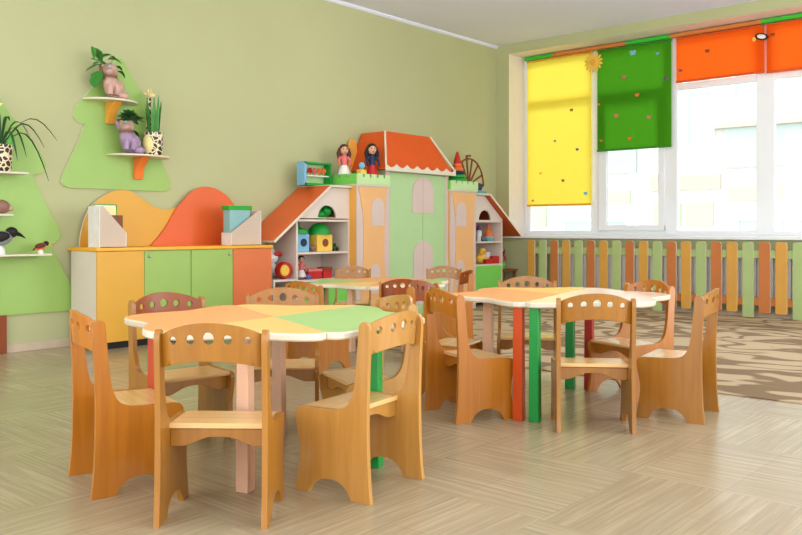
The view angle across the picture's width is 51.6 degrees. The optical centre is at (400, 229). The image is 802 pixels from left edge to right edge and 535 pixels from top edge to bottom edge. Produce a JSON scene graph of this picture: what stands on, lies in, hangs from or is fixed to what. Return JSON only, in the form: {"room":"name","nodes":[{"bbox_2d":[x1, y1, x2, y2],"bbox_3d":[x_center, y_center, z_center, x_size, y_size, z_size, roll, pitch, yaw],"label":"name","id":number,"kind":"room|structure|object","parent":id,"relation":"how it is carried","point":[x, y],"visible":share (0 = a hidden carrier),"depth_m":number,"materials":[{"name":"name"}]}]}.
{"room":"children's room","nodes":[
{"label":"children's room","id":0,"kind":"room"},
{"bbox_2d":[0,0,495,344],"bbox_3d":[-2.406,-0.700,6.279,0.200,3.100,10.600,0,0,41],"label":"wall","id":1,"kind":"structure","parent":0,"point":[249,91],"depth_m":7.27,"materials":[{"name":"paint"}]},
{"bbox_2d":[0,100,70,353],"bbox_3d":[-2.734,-0.050,5.609,0.190,1.800,1.223,0,0,41],"label":"shelf","id":2,"kind":"object","parent":1,"relation":"attached to","point":[30,281],"visible":0.88,"depth_m":5.84,"materials":[{"name":"green wood"}]},
{"bbox_2d":[0,200,12,213],"bbox_3d":[-2.701,-0.158,5.624,0.096,0.096,0.135,0,0,41],"label":"figurine","id":3,"kind":"object","parent":2,"relation":"on","point":[5,206],"visible":1,"depth_m":5.60,"materials":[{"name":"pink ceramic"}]},
{"bbox_2d":[0,227,24,254],"bbox_3d":[-2.719,0.072,5.571,0.100,0.186,0.403,0,0,41],"label":"figurine","id":4,"kind":"object","parent":2,"relation":"on","point":[6,236],"visible":1,"depth_m":5.59,"materials":[{"name":"grey paint"}]},
{"bbox_2d":[0,103,55,180],"bbox_3d":[-2.649,-0.619,5.614,0.248,0.553,0.641,0,0,41],"label":"planter","id":5,"kind":"object","parent":2,"relation":"on","point":[6,150],"visible":0.99,"depth_m":5.60,"materials":[{"name":"green plant"}]},
{"bbox_2d":[32,241,51,253],"bbox_3d":[-2.507,0.121,5.813,0.047,0.088,0.136,0,0,41],"label":"bird figurine","id":6,"kind":"object","parent":2,"relation":"on","point":[40,246],"visible":1,"depth_m":5.79,"materials":[{"name":"brown plastic"}]},
{"bbox_2d":[7,338,69,352],"bbox_3d":[-2.325,0.823,6.208,0.016,0.055,10.600,0,0,41],"label":"baseboard","id":7,"kind":"structure","parent":1,"relation":"attached to","point":[28,346],"depth_m":5.90,"materials":[{"name":"beige wood"}]},
{"bbox_2d":[60,58,169,191],"bbox_3d":[-2.098,-0.816,6.312,0.218,1.012,0.912,0,0,41],"label":"shelf","id":8,"kind":"object","parent":1,"relation":"attached to","point":[97,160],"visible":0.9,"depth_m":6.29,"materials":[{"name":"green wood"}]},
{"bbox_2d":[86,46,128,98],"bbox_3d":[-2.196,-1.166,6.165,0.161,0.368,0.348,0,0,41],"label":"planter","id":9,"kind":"object","parent":8,"relation":"on","point":[114,88],"visible":0.95,"depth_m":6.15,"materials":[{"name":"pink ceramic"}]},
{"bbox_2d":[115,109,144,153],"bbox_3d":[-2.046,-0.747,6.277,0.245,0.330,0.256,0,0,41],"label":"planter","id":10,"kind":"object","parent":8,"relation":"on","point":[130,142],"visible":0.98,"depth_m":6.26,"materials":[{"name":"purple ceramic"}]},
{"bbox_2d":[142,89,163,154],"bbox_3d":[-1.938,-0.841,6.477,0.154,0.520,0.170,0,0,41],"label":"planter","id":11,"kind":"object","parent":8,"relation":"on","point":[152,143],"visible":0.87,"depth_m":6.44,"materials":[{"name":"green plant"}]},
{"bbox_2d":[325,0,497,48],"bbox_3d":[-2.318,-2.235,6.202,0.034,0.030,10.600,0,0,41],"label":"trim","id":12,"kind":"structure","parent":1,"relation":"attached to","point":[339,2],"depth_m":8.94,"materials":[{"name":"paint"}]},
{"bbox_2d":[0,302,801,534],"bbox_3d":[0.539,0.910,4.025,7.600,0.120,11.100,0,0,41],"label":"floor","id":13,"kind":"structure","parent":0,"point":[739,472],"depth_m":2.85,"materials":[{"name":"laminate"}]},
{"bbox_2d":[68,309,183,500],"bbox_3d":[-0.950,0.556,2.819,0.327,0.587,0.326,0,0,-34],"label":"child chair","id":14,"kind":"object","parent":13,"relation":"on","point":[113,432],"visible":0.84,"depth_m":2.68,"materials":[{"name":"orange wood"}]},
{"bbox_2d":[68,187,272,348],"bbox_3d":[-1.754,0.244,6.527,0.418,1.212,1.590,0,0,41],"label":"cabinet","id":15,"kind":"object","parent":13,"relation":"on","point":[104,281],"visible":0.77,"depth_m":6.41,"materials":[{"name":"multicoloured laminate"}]},
{"bbox_2d":[88,206,126,247],"bbox_3d":[-2.124,-0.022,6.005,0.157,0.296,0.212,0,0,41],"label":"holder","id":16,"kind":"object","parent":15,"relation":"on","point":[104,231],"visible":0.99,"depth_m":5.93,"materials":[{"name":"cardboard"}]},
{"bbox_2d":[93,204,116,214],"bbox_3d":[-2.138,-0.033,6.000,0.042,0.308,0.161,0,0,41],"label":"picture book","id":17,"kind":"object","parent":16,"relation":"in","point":[111,208],"visible":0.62,"depth_m":6.01,"materials":[{"name":"yellow paper"}]},
{"bbox_2d":[111,215,122,227],"bbox_3d":[-2.072,0.007,6.009,0.018,0.228,0.117,0,0,41],"label":"booklet","id":18,"kind":"object","parent":16,"relation":"in","point":[119,218],"visible":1,"depth_m":6.03,"materials":[{"name":"brown paper"}]},
{"bbox_2d":[222,211,260,244],"bbox_3d":[-1.326,-0.018,6.905,0.127,0.288,0.312,0,0,41],"label":"holder","id":19,"kind":"object","parent":15,"relation":"on","point":[248,232],"visible":0.88,"depth_m":6.87,"materials":[{"name":"cardboard"}]},
{"bbox_2d":[221,205,251,232],"bbox_3d":[-1.360,-0.040,6.875,0.095,0.321,0.245,0,0,41],"label":"folder","id":20,"kind":"object","parent":19,"relation":"in","point":[233,216],"visible":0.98,"depth_m":6.81,"materials":[{"name":"blue plastic"}]},
{"bbox_2d":[128,292,234,439],"bbox_3d":[-0.903,0.556,3.389,0.326,0.587,0.327,0,0,-41],"label":"child chair","id":21,"kind":"object","parent":13,"relation":"on","point":[215,383],"visible":0.64,"depth_m":3.38,"materials":[{"name":"brown wood"}]},
{"bbox_2d":[153,323,283,528],"bbox_3d":[-0.540,0.556,2.497,0.326,0.587,0.327,0,0,1],"label":"child chair","id":22,"kind":"object","parent":13,"relation":"on","point":[264,428],"visible":1,"depth_m":2.39,"materials":[{"name":"brown wood"}]},
{"bbox_2d":[124,304,424,493],"bbox_3d":[-0.467,0.585,3.064,1.048,0.530,1.101,0,0,41],"label":"table","id":23,"kind":"object","parent":13,"relation":"on","point":[304,323],"visible":0.64,"depth_m":2.96,"materials":[{"name":"laminate"}]},
{"bbox_2d":[246,287,318,401],"bbox_3d":[-0.524,0.556,3.648,0.326,0.587,0.327,0,0,-6],"label":"child chair","id":24,"kind":"object","parent":13,"relation":"on","point":[301,369],"visible":0.52,"depth_m":3.72,"materials":[{"name":"brown wood"}]},
{"bbox_2d":[285,281,350,372],"bbox_3d":[-0.522,0.580,5.130,0.300,0.540,0.300,0,0,40],"label":"child chair","id":25,"kind":"object","parent":13,"relation":"on","point":[330,351],"visible":0.41,"depth_m":5.07,"materials":[{"name":"orange wood"}]},
{"bbox_2d":[295,311,424,504],"bbox_3d":[-0.123,0.556,2.773,0.327,0.587,0.326,0,0,33],"label":"child chair","id":26,"kind":"object","parent":13,"relation":"on","point":[339,435],"visible":1,"depth_m":2.68,"materials":[{"name":"brown wood"}]},
{"bbox_2d":[318,295,417,399],"bbox_3d":[-0.123,0.556,3.304,0.327,0.587,0.326,0,0,-25],"label":"child chair","id":27,"kind":"object","parent":13,"relation":"on","point":[334,382],"visible":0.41,"depth_m":3.32,"materials":[{"name":"brown wood"}]},
{"bbox_2d":[261,130,521,313],"bbox_3d":[0.038,-0.066,8.498,0.504,1.831,3.738,0,0,41],"label":"shelving unit","id":28,"kind":"object","parent":13,"relation":"on","point":[404,220],"visible":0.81,"depth_m":8.18,"materials":[{"name":"multicoloured laminate"}]},
{"bbox_2d":[272,248,281,277],"bbox_3d":[-1.147,0.291,7.294,0.146,0.266,0.164,0,0,41],"label":"plush toy","id":29,"kind":"object","parent":28,"relation":"on","point":[275,255],"visible":0.47,"depth_m":7.26,"materials":[{"name":"white fabric"}]},
{"bbox_2d":[275,262,292,278],"bbox_3d":[-1.011,0.349,7.183,0.082,0.150,0.150,0,0,41],"label":"drum","id":30,"kind":"object","parent":28,"relation":"on","point":[283,270],"visible":1,"depth_m":7.15,"materials":[{"name":"red plastic"}]},
{"bbox_2d":[272,278,295,282],"bbox_3d":[-1.135,0.435,7.248,0.370,0.020,0.253,0,0,41],"label":"shelf","id":31,"kind":"object","parent":28,"relation":"attached to","point":[274,280],"depth_m":7.16,"materials":[{"name":"white laminate"}]},
{"bbox_2d":[298,255,306,278],"bbox_3d":[-0.889,0.332,7.400,0.091,0.215,0.088,0,0,-26],"label":"doll","id":32,"kind":"object","parent":28,"relation":"on","point":[301,273],"visible":0.95,"depth_m":7.38,"materials":[{"name":"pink plastic"}]},
{"bbox_2d":[298,222,308,251],"bbox_3d":[-0.916,0.062,7.399,0.180,0.266,0.180,0,0,41],"label":"house","id":33,"kind":"object","parent":28,"relation":"on","point":[303,236],"visible":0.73,"depth_m":7.35,"materials":[{"name":"blue plastic"}]},
{"bbox_2d":[309,245,315,251],"bbox_3d":[-0.792,0.165,7.441,0.058,0.060,0.059,0,0,41],"label":"ball","id":34,"kind":"object","parent":28,"relation":"on","point":[312,248],"visible":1,"depth_m":7.42,"materials":[{"name":"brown plastic"}]},
{"bbox_2d":[304,268,321,278],"bbox_3d":[-0.806,0.395,7.509,0.106,0.090,0.166,0,0,41],"label":"toy truck","id":35,"kind":"object","parent":28,"relation":"on","point":[316,273],"visible":0.82,"depth_m":7.47,"materials":[{"name":"red plastic"}]},
{"bbox_2d":[297,161,330,185],"bbox_3d":[-0.801,-0.515,7.667,0.101,0.214,0.336,0,0,41],"label":"display box","id":36,"kind":"object","parent":28,"relation":"on","point":[304,178],"visible":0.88,"depth_m":7.67,"materials":[{"name":"green wood"}]},
{"bbox_2d":[307,175,328,177],"bbox_3d":[-0.799,-0.498,7.676,0.070,0.010,0.296,0,0,41],"label":"shelf","id":37,"kind":"object","parent":36,"relation":"attached to","point":[308,176],"depth_m":7.70,"materials":[{"name":"white wood"}]},
{"bbox_2d":[298,277,334,281],"bbox_3d":[-0.833,0.450,7.589,0.362,0.020,0.615,0,0,41],"label":"shelf","id":38,"kind":"object","parent":28,"relation":"attached to","point":[304,280],"depth_m":7.38,"materials":[{"name":"white laminate"}]},
{"bbox_2d":[308,223,331,251],"bbox_3d":[-0.751,0.064,7.587,0.213,0.260,0.213,0,0,41],"label":"house","id":39,"kind":"object","parent":28,"relation":"on","point":[320,236],"visible":0.91,"depth_m":7.51,"materials":[{"name":"yellow plastic"}]},
{"bbox_2d":[314,206,331,218],"bbox_3d":[-0.738,-0.161,7.609,0.165,0.130,0.197,0,0,41],"label":"frog","id":40,"kind":"object","parent":28,"relation":"on","point":[325,211],"visible":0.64,"depth_m":7.57},
{"bbox_2d":[298,219,347,221],"bbox_3d":[-0.833,-0.085,7.589,0.362,0.020,0.615,0,0,41],"label":"shelf","id":41,"kind":"object","parent":28,"relation":"attached to","point":[300,220],"depth_m":7.47,"materials":[{"name":"white laminate"}]},
{"bbox_2d":[298,251,347,254],"bbox_3d":[-0.833,0.205,7.589,0.362,0.020,0.615,0,0,41],"label":"shelf","id":42,"kind":"object","parent":28,"relation":"attached to","point":[323,252],"depth_m":7.56,"materials":[{"name":"white laminate"}]},
{"bbox_2d":[317,267,331,277],"bbox_3d":[-0.701,0.390,7.644,0.086,0.100,0.116,0,0,41],"label":"suitcase","id":43,"kind":"object","parent":28,"relation":"on","point":[326,271],"visible":0.76,"depth_m":7.61,"materials":[{"name":"red plastic"}]},
{"bbox_2d":[332,243,338,250],"bbox_3d":[-0.637,0.160,7.713,0.078,0.069,0.110,0,0,41],"label":"toy car","id":44,"kind":"object","parent":28,"relation":"on","point":[334,247],"visible":0.66,"depth_m":7.70,"materials":[{"name":"green plastic"}]},
{"bbox_2d":[336,144,351,175],"bbox_3d":[-0.543,-0.652,7.886,0.145,0.334,0.149,0,0,41],"label":"doll","id":45,"kind":"object","parent":28,"relation":"on","point":[343,153],"visible":0.86,"depth_m":7.86,"materials":[{"name":"pink plastic"}]},
{"bbox_2d":[357,162,366,176],"bbox_3d":[-0.371,-0.563,7.816,0.070,0.154,0.075,0,0,41],"label":"block","id":46,"kind":"object","parent":28,"relation":"on","point":[362,170],"visible":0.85,"depth_m":7.79,"materials":[{"name":"yellow plastic"}]},
{"bbox_2d":[364,143,379,176],"bbox_3d":[-0.280,-0.658,7.928,0.151,0.346,0.155,0,0,41],"label":"doll","id":47,"kind":"object","parent":28,"relation":"on","point":[371,149],"visible":0.88,"depth_m":7.90,"materials":[{"name":"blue plastic"}]},
{"bbox_2d":[448,151,466,180],"bbox_3d":[0.611,-0.670,8.993,0.234,0.370,0.238,0,0,41],"label":"rings","id":48,"kind":"object","parent":28,"relation":"on","point":[457,165],"visible":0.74,"depth_m":8.94,"materials":[{"name":"plastic"}]},
{"bbox_2d":[461,155,483,186],"bbox_3d":[0.784,-0.634,9.456,0.161,0.450,0.516,0,0,41],"label":"windmill","id":49,"kind":"object","parent":28,"relation":"on","point":[468,176],"visible":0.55,"depth_m":9.46,"materials":[{"name":"brown wood"}]},
{"bbox_2d":[476,224,483,240],"bbox_3d":[0.906,0.026,9.496,0.120,0.201,0.132,0,0,41],"label":"toy rocket","id":50,"kind":"object","parent":28,"relation":"on","point":[478,232],"visible":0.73,"depth_m":9.48,"materials":[{"name":"white plastic"}]},
{"bbox_2d":[476,248,486,263],"bbox_3d":[0.912,0.293,9.486,0.130,0.182,0.173,0,0,10],"label":"duck","id":51,"kind":"object","parent":28,"relation":"on","point":[479,257],"visible":0.97,"depth_m":9.44},
{"bbox_2d":[483,259,492,263],"bbox_3d":[0.993,0.357,9.443,0.050,0.055,0.130,0,0,41],"label":"brick","id":52,"kind":"object","parent":28,"relation":"on","point":[485,261],"visible":1,"depth_m":9.40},
{"bbox_2d":[484,224,492,236],"bbox_3d":[1.011,0.030,9.593,0.100,0.195,0.100,0,0,41],"label":"bottle","id":53,"kind":"object","parent":28,"relation":"on","point":[488,233],"visible":0.7,"depth_m":9.56,"materials":[{"name":"orange plastic"}]},
{"bbox_2d":[483,237,493,240],"bbox_3d":[1.002,0.102,9.461,0.066,0.050,0.126,0,0,41],"label":"tub","id":54,"kind":"object","parent":28,"relation":"on","point":[485,238],"visible":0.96,"depth_m":9.43,"materials":[{"name":"teal plastic"}]},
{"bbox_2d":[476,221,500,222],"bbox_3d":[0.823,-0.095,9.475,0.362,0.020,0.603,0,0,41],"label":"shelf","id":55,"kind":"object","parent":28,"relation":"attached to","point":[476,221],"depth_m":9.41,"materials":[{"name":"white laminate"}]},
{"bbox_2d":[476,241,500,242],"bbox_3d":[0.823,0.138,9.475,0.362,0.020,0.603,0,0,41],"label":"shelf","id":56,"kind":"object","parent":28,"relation":"attached to","point":[476,241],"depth_m":9.39,"materials":[{"name":"white laminate"}]},
{"bbox_2d":[476,263,500,265],"bbox_3d":[0.823,0.395,9.475,0.362,0.020,0.603,0,0,41],"label":"shelf","id":57,"kind":"object","parent":28,"relation":"attached to","point":[477,264],"depth_m":9.43,"materials":[{"name":"white laminate"}]},
{"bbox_2d":[490,256,498,263],"bbox_3d":[1.074,0.342,9.551,0.060,0.085,0.110,0,0,41],"label":"brick","id":58,"kind":"object","parent":28,"relation":"on","point":[495,258],"visible":0.87,"depth_m":9.52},
{"bbox_3d":[0.827,-0.424,9.259,0.129,0.030,0.269,0,0,41],"label":"game","id":59,"kind":"object","parent":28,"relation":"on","visible":0},
{"bbox_2d":[478,183,482,190],"bbox_3d":[0.839,-0.482,9.268,0.070,0.085,0.183,0,0,41],"label":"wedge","id":60,"kind":"object","parent":59,"relation":"on","point":[480,185],"visible":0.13,"depth_m":9.27,"materials":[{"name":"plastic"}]},
{"bbox_2d":[379,279,425,341],"bbox_3d":[0.006,0.580,5.407,0.300,0.540,0.300,0,0,-2],"label":"child chair","id":61,"kind":"object","parent":13,"relation":"on","point":[383,291],"visible":0.23,"depth_m":5.27,"materials":[{"name":"orange wood"}]},
{"bbox_2d":[406,280,482,402],"bbox_3d":[0.219,0.556,4.288,0.327,0.587,0.326,0,0,26],"label":"child chair","id":62,"kind":"object","parent":13,"relation":"on","point":[447,341],"visible":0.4,"depth_m":4.34,"materials":[{"name":"orange wood"}]},
{"bbox_2d":[424,288,512,424],"bbox_3d":[0.298,0.556,3.826,0.327,0.587,0.326,0,0,-24],"label":"child chair","id":63,"kind":"object","parent":13,"relation":"on","point":[479,380],"visible":0.98,"depth_m":3.71,"materials":[{"name":"orange wood"}]},
{"bbox_2d":[502,268,517,281],"bbox_3d":[1.186,0.657,9.906,0.290,0.385,0.310,0,0,41],"label":"stool","id":64,"kind":"object","parent":13,"relation":"on","point":[505,269],"visible":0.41,"depth_m":9.78,"materials":[{"name":"brown wood"}]},
{"bbox_2d":[502,246,505,261],"bbox_3d":[1.184,0.323,9.883,0.123,0.283,0.127,0,0,41],"label":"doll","id":65,"kind":"object","parent":64,"relation":"on","point":[503,249],"visible":0.32,"depth_m":9.88,"materials":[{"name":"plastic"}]},
{"bbox_2d":[497,276,556,356],"bbox_3d":[0.699,0.556,4.587,0.326,0.587,0.327,0,0,8],"label":"child chair","id":66,"kind":"object","parent":13,"relation":"on","point":[504,339],"visible":0.55,"depth_m":4.62,"materials":[{"name":"brown wood"}]},
{"bbox_2d":[451,287,669,422],"bbox_3d":[0.793,0.585,4.148,1.072,0.530,1.076,0,0,41],"label":"table","id":67,"kind":"object","parent":13,"relation":"on","point":[518,298],"visible":0.8,"depth_m":3.82,"materials":[{"name":"laminate"}]},
{"bbox_2d":[355,306,801,403],"bbox_3d":[2.631,0.847,6.088,6.380,0.006,3.960,0,0,41],"label":"rug","id":68,"kind":"object","parent":13,"relation":"on","point":[759,358],"visible":0.25,"depth_m":6.23,"materials":[{"name":"carpet"}]},
{"bbox_2d":[333,266,370,305],"bbox_3d":[-0.401,0.574,6.863,0.300,0.540,0.300,0,0,-1],"label":"child chair","id":69,"kind":"object","parent":68,"relation":"on","point":[344,274],"visible":0.6,"depth_m":6.97,"materials":[{"name":"brown wood"}]},
{"bbox_2d":[308,277,448,351],"bbox_3d":[-0.162,0.615,6.105,1.100,0.470,1.022,0,0,41],"label":"table","id":70,"kind":"object","parent":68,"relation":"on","point":[351,284],"visible":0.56,"depth_m":5.89,"materials":[{"name":"laminate"}]},
{"bbox_2d":[426,266,461,302],"bbox_3d":[0.358,0.574,6.893,0.300,0.540,0.300,0,0,2],"label":"child chair","id":71,"kind":"object","parent":68,"relation":"on","point":[435,274],"visible":0.36,"depth_m":7.02,"materials":[{"name":"brown wood"}]},
{"bbox_2d":[442,270,473,337],"bbox_3d":[0.395,0.574,6.295,0.300,0.540,0.300,0,0,-11],"label":"child chair","id":72,"kind":"object","parent":68,"relation":"on","point":[449,322],"visible":0.5,"depth_m":6.17,"materials":[{"name":"orange wood"}]},
{"bbox_2d":[551,293,636,434],"bbox_3d":[0.828,0.556,3.597,0.326,0.587,0.327,0,0,5],"label":"child chair","id":73,"kind":"object","parent":13,"relation":"on","point":[622,369],"visible":1,"depth_m":3.48,"materials":[{"name":"brown wood"}]},
{"bbox_2d":[587,280,674,401],"bbox_3d":[1.200,0.556,4.303,0.327,0.587,0.326,0,0,-29],"label":"child chair","id":74,"kind":"object","parent":13,"relation":"on","point":[617,345],"visible":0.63,"depth_m":4.31,"materials":[{"name":"orange wood"}]},
{"bbox_2d":[528,240,801,319],"bbox_3d":[3.983,0.482,7.590,6.630,0.732,0.042,0,0,41],"label":"picket fence","id":75,"kind":"object","parent":13,"relation":"on","point":[781,254],"visible":0.85,"depth_m":8.47,"materials":[{"name":"wood"}]},
{"bbox_2d":[559,254,792,298],"bbox_3d":[3.771,0.540,7.856,5.400,0.620,0.054,0,0,41],"label":"radiator","id":76,"kind":"object","parent":13,"relation":"on","point":[664,258],"visible":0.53,"depth_m":8.59,"materials":[{"name":"metal"}]},
{"bbox_2d":[636,288,718,424],"bbox_3d":[1.291,0.556,3.825,0.327,0.587,0.326,0,0,32],"label":"child chair","id":77,"kind":"object","parent":13,"relation":"on","point":[684,381],"visible":1,"depth_m":3.70,"materials":[{"name":"brown wood"}]},
{"bbox_2d":[340,0,758,45],"bbox_3d":[0.539,-2.310,4.025,7.600,0.120,11.100,0,0,41],"label":"ceiling","id":78,"kind":"structure","parent":0,"point":[494,22],"depth_m":8.59,"materials":[{"name":"paint"}]},
{"bbox_2d":[496,0,801,312],"bbox_3d":[3.992,-0.700,7.956,7.600,3.100,0.475,0,0,41],"label":"wall","id":79,"kind":"structure","parent":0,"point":[509,58],"depth_m":9.71,"materials":[{"name":"paint"}]},
{"bbox_2d":[527,52,591,206],"bbox_3d":[1.884,-1.183,9.950,0.875,1.790,0.030,0,0,41],"label":"roller blind","id":80,"kind":"object","parent":79,"relation":"attached to","point":[558,88],"visible":1,"depth_m":9.95,"materials":[{"name":"yellow fabric"}]},
{"bbox_2d":[597,39,671,151],"bbox_3d":[2.604,-1.490,9.317,0.888,1.175,0.031,0,0,41],"label":"roller blind","id":81,"kind":"object","parent":79,"relation":"attached to","point":[634,81],"visible":1,"depth_m":9.30,"materials":[{"name":"green fabric"}]},
{"bbox_2d":[524,13,801,235],"bbox_3d":[4.160,-1.032,8.003,7.010,2.205,0.133,0,0,41],"label":"window","id":82,"kind":"structure","parent":79,"relation":"attached to","point":[668,157],"depth_m":9.05,"materials":[{"name":"plastic"}]},
{"bbox_2d":[584,52,602,72],"bbox_3d":[2.219,-1.940,9.590,0.236,0.242,0.040,0,0,41],"label":"sun ornament","id":83,"kind":"object","parent":82,"relation":"hanging from","point":[593,62],"visible":1,"depth_m":9.59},
{"bbox_2d":[752,33,768,41],"bbox_3d":[3.627,-1.949,8.379,0.159,0.077,0.034,0,0,41],"label":"ornament","id":84,"kind":"object","parent":82,"relation":"attached to","point":[760,36],"visible":1,"depth_m":8.37,"materials":[{"name":"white plastic"}]},
{"bbox_2d":[757,34,765,38],"bbox_3d":[3.631,-1.950,8.364,0.086,0.048,0.016,0,0,41],"label":"light","id":85,"kind":"object","parent":84,"relation":"attached to","point":[759,36],"depth_m":8.36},
{"bbox_2d":[636,305,792,318],"bbox_3d":[3.948,0.823,7.742,7.384,0.055,0.016,0,0,41],"label":"baseboard","id":86,"kind":"structure","parent":79,"relation":"attached to","point":[678,308],"depth_m":8.26,"materials":[{"name":"brown wood"}]},
{"bbox_2d":[676,24,764,82],"bbox_3d":[3.324,-1.833,8.685,0.917,0.490,0.030,0,0,41],"label":"roller blind","id":87,"kind":"object","parent":79,"relation":"attached to","point":[733,52],"visible":1,"depth_m":8.68,"materials":[{"name":"orange fabric"}]},
{"bbox_2d":[766,18,801,72],"bbox_3d":[4.024,-1.828,8.071,0.904,0.500,0.029,0,0,41],"label":"roller blind","id":88,"kind":"object","parent":79,"relation":"attached to","point":[784,42],"visible":1,"depth_m":8.26,"materials":[{"name":"orange fabric"}]},
{"label":"outside","id":89,"kind":"structure","parent":0,"visible":0},
{"bbox_3d":[16.363,4.950,24.466,64.000,0.200,38.500,0,0,41],"label":"ground","id":90,"kind":"structure","parent":89,"visible":0},
{"bbox_2d":[532,74,801,230],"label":"window","id":91,"kind":"structure","parent":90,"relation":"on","point":[717,125],"depth_m":22.40,"materials":[{"name":"glass"}]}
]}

